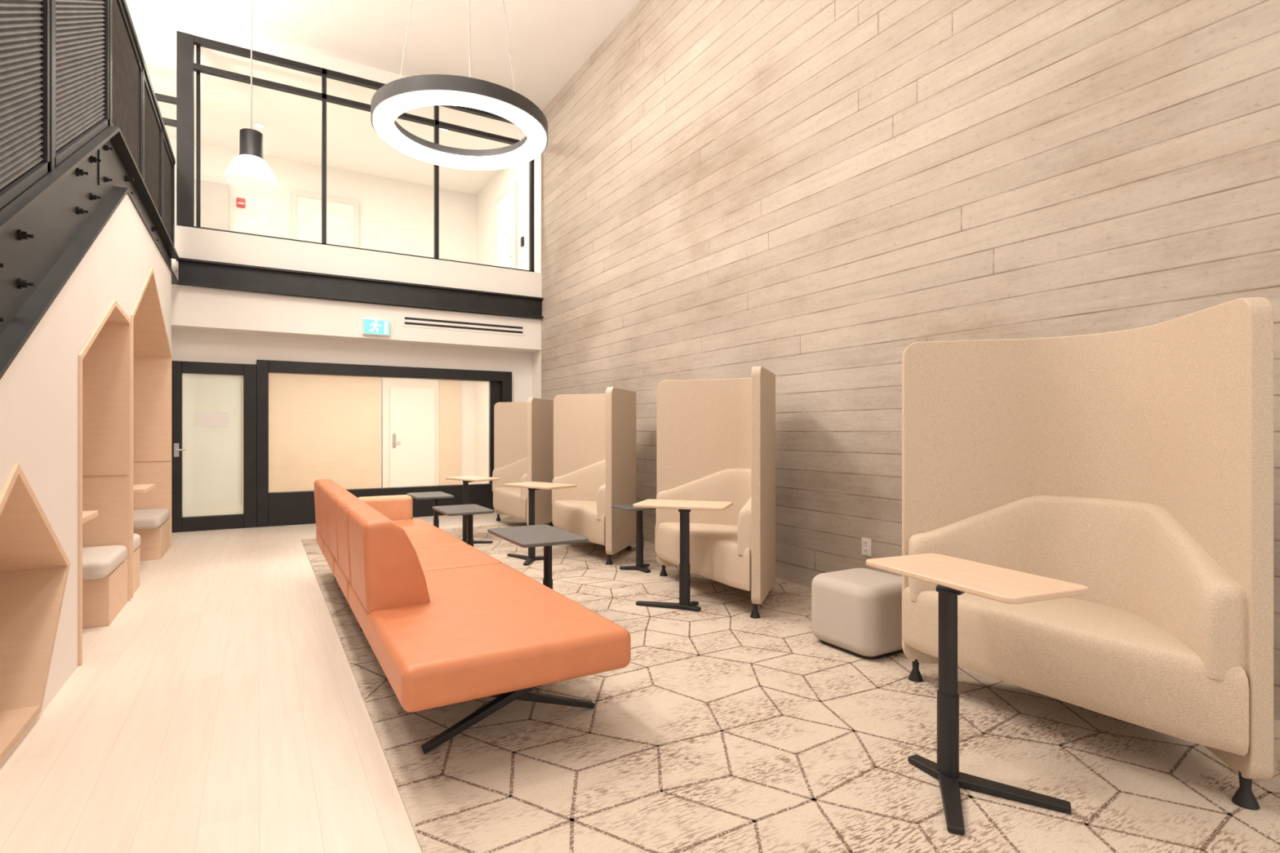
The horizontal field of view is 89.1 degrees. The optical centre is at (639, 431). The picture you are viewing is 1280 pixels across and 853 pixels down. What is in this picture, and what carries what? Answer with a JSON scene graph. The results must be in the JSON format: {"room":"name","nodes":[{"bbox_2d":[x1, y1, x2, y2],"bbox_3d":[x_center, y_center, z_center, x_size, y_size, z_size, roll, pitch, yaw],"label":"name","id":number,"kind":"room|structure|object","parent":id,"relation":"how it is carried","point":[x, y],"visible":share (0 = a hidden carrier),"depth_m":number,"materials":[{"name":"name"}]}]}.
{"room":"common room","nodes":[
{"label":"common room","id":0,"kind":"room"},
{"bbox_2d":[0,193,171,766],"bbox_3d":[-3.339,-0.245,4.071,0.050,2.890,6.400,0,0,-30],"label":"wall","id":1,"kind":"structure","parent":0,"point":[38,390],"depth_m":3.11,"materials":[{"name":"white paint"}]},
{"bbox_2d":[0,0,178,379],"bbox_3d":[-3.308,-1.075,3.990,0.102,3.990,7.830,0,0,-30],"label":"staircase","id":2,"kind":"structure","parent":1,"relation":"attached to","point":[82,129],"depth_m":3.28,"materials":[{"name":"metal"}]},
{"bbox_2d":[182,373,194,516],"bbox_3d":[-6.428,-0.050,9.099,0.100,2.500,3.000,0,0,-30],"label":"wall","id":3,"kind":"structure","parent":0,"point":[188,379],"depth_m":9.52,"materials":[{"name":"white paint"}]},
{"bbox_2d":[194,178,229,231],"bbox_3d":[-6.900,-2.965,10.329,0.630,1.970,0.200,0,0,-30],"label":"door","id":4,"kind":"structure","parent":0,"point":[215,197],"depth_m":10.30,"materials":[{"name":"paint"}]},
{"bbox_2d":[0,504,526,852],"bbox_3d":[-2.252,1.250,4.766,6.330,0.100,14.900,0,0,-30],"label":"floor","id":5,"kind":"structure","parent":0,"point":[222,708],"depth_m":2.63,"materials":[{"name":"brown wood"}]},
{"bbox_2d":[0,463,70,764],"bbox_3d":[-2.547,0.647,2.362,0.432,1.050,1.547,0,0,-30],"label":"wall nook","id":6,"kind":"object","parent":5,"relation":"on","point":[34,565],"visible":1,"depth_m":2.82,"materials":[{"name":"brown wood"}]},
{"bbox_2d":[77,300,130,666],"bbox_3d":[-3.568,0.184,3.780,0.762,2.033,1.494,0,0,-30],"label":"booth","id":7,"kind":"object","parent":5,"relation":"on","point":[104,361],"visible":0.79,"depth_m":4.50,"materials":[{"name":"brown wood"}]},
{"bbox_2d":[82,545,127,580],"bbox_3d":[-3.735,0.845,4.082,0.730,0.109,0.720,0,0,-30],"label":"seat cushion","id":8,"kind":"object","parent":7,"relation":"on","point":[98,562],"visible":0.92,"depth_m":4.07,"materials":[{"name":"grey fabric"}]},
{"bbox_2d":[130,267,171,598],"bbox_3d":[-4.596,-0.103,5.536,0.762,2.606,2.424,0,0,-30],"label":"booth","id":9,"kind":"object","parent":5,"relation":"on","point":[150,350],"visible":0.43,"depth_m":6.61,"materials":[{"name":"brown wood"}]},
{"bbox_2d":[133,533,140,551],"bbox_3d":[-4.106,0.845,4.717,0.730,0.109,0.430,0,0,-30],"label":"seat cushion","id":10,"kind":"object","parent":9,"relation":"on","point":[136,538],"visible":0.18,"depth_m":4.91,"materials":[{"name":"grey fabric"}]},
{"bbox_2d":[133,508,169,529],"bbox_3d":[-4.973,0.845,6.197,0.730,0.109,0.820,0,0,-30],"label":"seat cushion","id":11,"kind":"object","parent":9,"relation":"on","point":[154,517],"visible":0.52,"depth_m":6.06,"materials":[{"name":"grey fabric"}]},
{"bbox_2d":[301,522,1279,852],"bbox_3d":[0.074,1.196,3.867,3.235,0.009,9.601,0,0,-30],"label":"carpet","id":12,"kind":"object","parent":5,"relation":"on","point":[723,730],"visible":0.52,"depth_m":2.42,"materials":[{"name":"beige carpet"}]},
{"bbox_2d":[406,491,453,528],"bbox_3d":[-2.105,0.915,6.647,0.444,0.549,0.560,0,0,-30],"label":"side table","id":13,"kind":"object","parent":12,"relation":"on","point":[435,495],"visible":0.58,"depth_m":6.58,"materials":[{"name":"black metal"}]},
{"bbox_2d":[432,504,493,546],"bbox_3d":[-1.447,0.915,5.434,0.454,0.549,0.560,0,0,-30],"label":"side table","id":14,"kind":"object","parent":12,"relation":"on","point":[469,510],"visible":0.51,"depth_m":5.37,"materials":[{"name":"black metal"}]},
{"bbox_2d":[314,478,631,754],"bbox_3d":[-1.401,0.789,4.021,0.875,0.798,3.965,0,0,-30],"label":"sofa","id":15,"kind":"object","parent":12,"relation":"on","point":[446,621],"visible":1,"depth_m":2.71,"materials":[{"name":"orange leather"}]},
{"bbox_2d":[445,475,500,543],"bbox_3d":[-1.866,0.845,6.985,0.560,0.689,0.512,0,0,40],"label":"side table","id":16,"kind":"object","parent":12,"relation":"on","point":[466,479],"visible":0.68,"depth_m":6.90,"materials":[{"name":"brown wood"}]},
{"bbox_2d":[492,397,553,526],"bbox_3d":[-1.377,0.401,8.180,0.680,1.580,1.516,0,0,-27],"label":"lounge","id":17,"kind":"object","parent":12,"relation":"on","point":[523,431],"visible":0.74,"depth_m":7.95,"materials":[{"name":"beige fabric"}]},
{"bbox_2d":[492,457,526,500],"bbox_3d":[-1.390,0.540,8.173,0.612,0.500,1.435,0,0,-27],"label":"cushion","id":18,"kind":"object","parent":17,"relation":"on","point":[509,469],"depth_m":8.51,"materials":[{"name":"beige fabric"}]},
{"bbox_2d":[487,524,588,589],"bbox_3d":[-0.637,0.915,4.071,0.434,0.549,0.750,0,0,-30],"label":"side table","id":19,"kind":"object","parent":12,"relation":"on","point":[534,535],"visible":0.52,"depth_m":3.92,"materials":[{"name":"black metal"}]},
{"bbox_2d":[504,481,577,565],"bbox_3d":[-1.001,0.845,6.101,0.640,0.689,0.552,0,0,40],"label":"side table","id":20,"kind":"object","parent":12,"relation":"on","point":[531,486],"visible":0.94,"depth_m":6.01,"materials":[{"name":"brown wood"}]},
{"bbox_2d":[551,386,635,564],"bbox_3d":[-0.378,0.396,6.553,0.679,1.590,1.506,0,0,-26],"label":"armchair","id":21,"kind":"object","parent":12,"relation":"on","point":[594,435],"visible":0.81,"depth_m":6.48,"materials":[{"name":"beige fabric"}]},
{"bbox_2d":[551,459,605,519],"bbox_3d":[-0.391,0.540,6.546,0.611,0.500,1.425,0,0,-26],"label":"cushion","id":22,"kind":"object","parent":21,"relation":"on","point":[587,500],"depth_m":6.84,"materials":[{"name":"beige fabric"}]},
{"bbox_2d":[611,503,656,573],"bbox_3d":[-0.030,0.915,5.614,0.342,0.549,0.340,0,0,-30],"label":"side table","id":23,"kind":"object","parent":12,"relation":"on","point":[639,566],"visible":0.81,"depth_m":5.58,"materials":[{"name":"black metal"}]},
{"bbox_2d":[632,498,733,611],"bbox_3d":[0.299,0.845,4.532,0.640,0.689,0.411,0,0,18],"label":"side table","id":24,"kind":"object","parent":12,"relation":"on","point":[684,507],"visible":1,"depth_m":4.36,"materials":[{"name":"brown wood"}]},
{"bbox_2d":[654,365,775,618],"bbox_3d":[0.669,0.386,4.864,0.672,1.610,1.456,0,0,-24],"label":"armchair","id":25,"kind":"object","parent":12,"relation":"on","point":[716,437],"visible":0.95,"depth_m":5.09,"materials":[{"name":"beige fabric"}]},
{"bbox_2d":[656,468,751,555],"bbox_3d":[0.656,0.540,4.858,0.602,0.500,1.376,0,0,-24],"label":"cushion","id":26,"kind":"object","parent":25,"relation":"on","point":[727,531],"depth_m":5.09,"materials":[{"name":"beige fabric"}]},
{"bbox_2d":[811,568,903,658],"bbox_3d":[1.257,1.000,3.633,0.460,0.380,0.460,0,0,-30],"label":"pouf","id":27,"kind":"object","parent":12,"relation":"on","point":[855,611],"visible":0.79,"depth_m":3.44,"materials":[{"name":"beige fabric"}]},
{"bbox_2d":[866,553,1088,835],"bbox_3d":[1.091,0.850,2.299,0.610,0.679,0.707,0,0,-22],"label":"side table","id":28,"kind":"object","parent":12,"relation":"on","point":[953,576],"visible":1,"depth_m":2.19,"materials":[{"name":"brown wood"}]},
{"bbox_2d":[902,297,1273,809],"bbox_3d":[1.797,0.381,2.698,0.618,1.620,1.348,0,0,-30],"label":"sofa","id":29,"kind":"object","parent":12,"relation":"on","point":[1134,467],"visible":0.91,"depth_m":2.60,"materials":[{"name":"beige fabric"}]},
{"bbox_2d":[908,495,1246,680],"bbox_3d":[1.787,0.540,2.692,0.547,0.500,1.267,0,0,-30],"label":"cushion","id":30,"kind":"object","parent":29,"relation":"on","point":[1166,581],"depth_m":2.60,"materials":[{"name":"beige fabric"}]},
{"bbox_2d":[133,23,526,194],"bbox_3d":[-5.086,-4.650,9.607,6.330,0.100,3.280,0,0,-30],"label":"ceiling","id":31,"kind":"structure","parent":0,"point":[292,131],"depth_m":9.66,"materials":[{"name":"paint"}]},
{"bbox_2d":[253,122,266,128],"bbox_3d":[-5.710,-4.593,9.751,0.170,0.014,0.170,0,0,-30],"label":"recessed light","id":32,"kind":"object","parent":31,"relation":"in","point":[259,125],"visible":1,"depth_m":9.73,"materials":[{"name":"white plastic"}]},
{"bbox_2d":[126,2,542,352],"bbox_3d":[-4.298,-2.995,8.260,6.330,3.550,0.400,0,0,-30],"label":"wall","id":33,"kind":"structure","parent":0,"point":[196,243],"depth_m":8.20,"materials":[{"name":"white paint"}]},
{"bbox_2d":[155,30,534,271],"bbox_3d":[-4.285,-3.480,8.140,6.230,2.240,0.140,0,0,-30],"label":"window","id":34,"kind":"structure","parent":33,"relation":"in","point":[186,66],"depth_m":7.85,"materials":[{"name":"black metal"}]},
{"bbox_2d":[175,257,543,319],"bbox_3d":[-3.370,-1.830,8.537,4.450,0.300,0.080,0,0,-30],"label":"beam","id":35,"kind":"structure","parent":33,"relation":"attached to","point":[192,272],"depth_m":8.33,"materials":[{"name":"metal"}]},
{"bbox_2d":[362,318,390,336],"bbox_3d":[-3.452,-1.363,8.508,0.330,0.205,0.068,0,0,-30],"label":"exit sign","id":36,"kind":"object","parent":33,"relation":"attached to","point":[370,326],"visible":1,"depth_m":8.48,"materials":[{"name":"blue plastic"}]},
{"bbox_2d":[403,315,524,335],"bbox_3d":[-2.440,-1.480,9.134,1.700,0.140,0.009,0,0,-30],"label":"air vent","id":37,"kind":"object","parent":33,"relation":"in","point":[413,322],"visible":1,"depth_m":9.10,"materials":[{"name":"metal"}]},
{"bbox_2d":[194,373,474,506],"bbox_3d":[-5.244,-0.050,11.588,4.600,2.500,0.100,0,0,-30],"label":"wall","id":38,"kind":"structure","parent":0,"point":[217,451],"depth_m":10.67,"materials":[{"name":"white paint"}]},
{"bbox_2d":[241,373,461,504],"bbox_3d":[-5.016,-0.025,11.635,3.600,2.450,0.050,0,0,-30],"label":"wall panel","id":39,"kind":"object","parent":38,"relation":"attached to","point":[321,427],"depth_m":11.39,"materials":[{"name":"beige paint"}]},
{"bbox_2d":[389,386,435,487],"bbox_3d":[-4.215,0.190,12.068,0.800,2.020,0.112,0,0,-30],"label":"door","id":40,"kind":"structure","parent":38,"relation":"in","point":[411,410],"depth_m":12.06,"materials":[{"name":"white wood"}]},
{"bbox_2d":[171,261,519,317],"bbox_3d":[-5.094,-1.915,9.620,6.330,0.130,3.250,0,0,-30],"label":"floor","id":41,"kind":"structure","parent":0,"point":[175,264],"depth_m":8.81,"materials":[{"name":"white paint"}]},
{"bbox_2d":[168,137,541,319],"bbox_3d":[-5.038,-3.050,9.623,6.630,3.500,3.500,0,0,-30],"label":"wall","id":42,"kind":"structure","parent":0,"point":[397,216],"depth_m":11.58,"materials":[{"name":"white paint"}]},
{"bbox_2d":[236,197,244,208],"bbox_3d":[-6.525,-3.743,10.629,0.120,0.145,0.062,0,0,-30],"label":"fire alarm","id":43,"kind":"object","parent":42,"relation":"attached to","point":[240,202],"visible":1,"depth_m":10.61,"materials":[{"name":"red plastic"}]},
{"bbox_2d":[292,190,359,248],"bbox_3d":[-5.438,-3.025,11.266,1.040,2.090,0.060,0,0,-30],"label":"door","id":44,"kind":"structure","parent":42,"relation":"in","point":[342,215],"depth_m":11.26,"materials":[{"name":"white paint"}]},
{"bbox_2d":[494,181,517,268],"bbox_3d":[-2.292,-3.025,10.999,0.102,2.090,1.040,0,0,-30],"label":"door","id":45,"kind":"structure","parent":42,"relation":"in","point":[506,204],"depth_m":10.91,"materials":[{"name":"white paint"}]},
{"bbox_2d":[520,236,524,247],"bbox_3d":[-1.875,-3.025,10.357,0.030,0.150,0.090,0,0,-30],"label":"card reader","id":46,"kind":"object","parent":42,"relation":"attached to","point":[522,237],"visible":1,"depth_m":10.32,"materials":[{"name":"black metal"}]},
{"bbox_2d":[171,328,541,484],"bbox_3d":[-4.266,-0.050,10.087,4.830,2.500,3.480,0,0,-30],"label":"wall","id":47,"kind":"structure","parent":0,"point":[187,345],"depth_m":8.94,"materials":[{"name":"white paint"}]},
{"bbox_2d":[171,360,256,533],"bbox_3d":[-5.191,0.180,7.946,0.870,2.040,0.161,0,0,-30],"label":"door","id":48,"kind":"structure","parent":47,"relation":"in","point":[180,523],"depth_m":7.92,"materials":[{"name":"black metal"}]},
{"bbox_2d":[195,411,228,427],"bbox_3d":[-5.226,-0.145,7.946,0.330,0.190,0.003,0,0,-30],"label":"paper notice","id":49,"kind":"object","parent":48,"relation":"attached to","point":[203,419],"visible":1,"depth_m":7.94,"materials":[{"name":"white paper"}]},
{"bbox_2d":[256,360,511,527],"bbox_3d":[-3.404,0.150,9.039,3.320,2.100,0.160,0,0,-30],"label":"window","id":50,"kind":"structure","parent":47,"relation":"in","point":[284,508],"depth_m":8.69,"materials":[{"name":"black metal"}]},
{"bbox_2d":[125,0,639,111],"bbox_3d":[-1.268,-4.820,3.284,6.530,0.100,11.350,0,0,-30],"label":"ceiling","id":51,"kind":"structure","parent":0,"point":[549,41],"depth_m":7.72,"materials":[{"name":"paint"}]},
{"bbox_2d":[224,0,277,191],"bbox_3d":[-3.387,-3.459,5.665,0.400,2.619,0.400,0,0,-30],"label":"pendant lamp","id":52,"kind":"object","parent":51,"relation":"hanging from","point":[249,171],"visible":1,"depth_m":5.59,"materials":[{"name":"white glass"}]},
{"bbox_2d":[370,0,547,169],"bbox_3d":[-1.520,-3.642,5.565,1.450,2.254,1.450,0,0,-30],"label":"pendant","id":53,"kind":"object","parent":51,"relation":"hanging from","point":[394,98],"visible":1,"depth_m":5.20,"materials":[{"name":"grey metal"}]},
{"bbox_2d":[373,90,546,169],"bbox_3d":[-1.520,-2.553,5.565,1.416,0.075,1.416,0,0,-30],"label":"diffuser","id":54,"kind":"object","parent":53,"relation":"attached to","point":[388,105],"depth_m":5.32,"materials":[{"name":"white plastic"}]},
{"bbox_2d":[541,0,1279,720],"bbox_3d":[1.470,-1.785,4.870,0.200,5.970,11.320,0,0,-30],"label":"wall","id":55,"kind":"structure","parent":0,"point":[811,193],"depth_m":4.45,"materials":[{"name":"wood"}]},
{"bbox_2d":[862,537,871,556],"bbox_3d":[1.566,0.800,4.497,0.012,0.120,0.080,0,0,-30],"label":"wall outlet","id":56,"kind":"object","parent":55,"relation":"attached to","point":[866,543],"visible":1,"depth_m":4.49,"materials":[{"name":"white plastic"}]},
{"bbox_2d":[863,539,867,546],"bbox_3d":[1.562,0.772,4.495,0.004,0.040,0.036,0,0,-30],"label":"socket","id":57,"kind":"object","parent":56,"relation":"attached to","point":[865,541],"depth_m":4.49,"materials":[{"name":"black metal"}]},
{"bbox_2d":[863,547,867,554],"bbox_3d":[1.562,0.828,4.495,0.004,0.040,0.036,0,0,-30],"label":"socket","id":58,"kind":"object","parent":56,"relation":"attached to","point":[865,549],"depth_m":4.49,"materials":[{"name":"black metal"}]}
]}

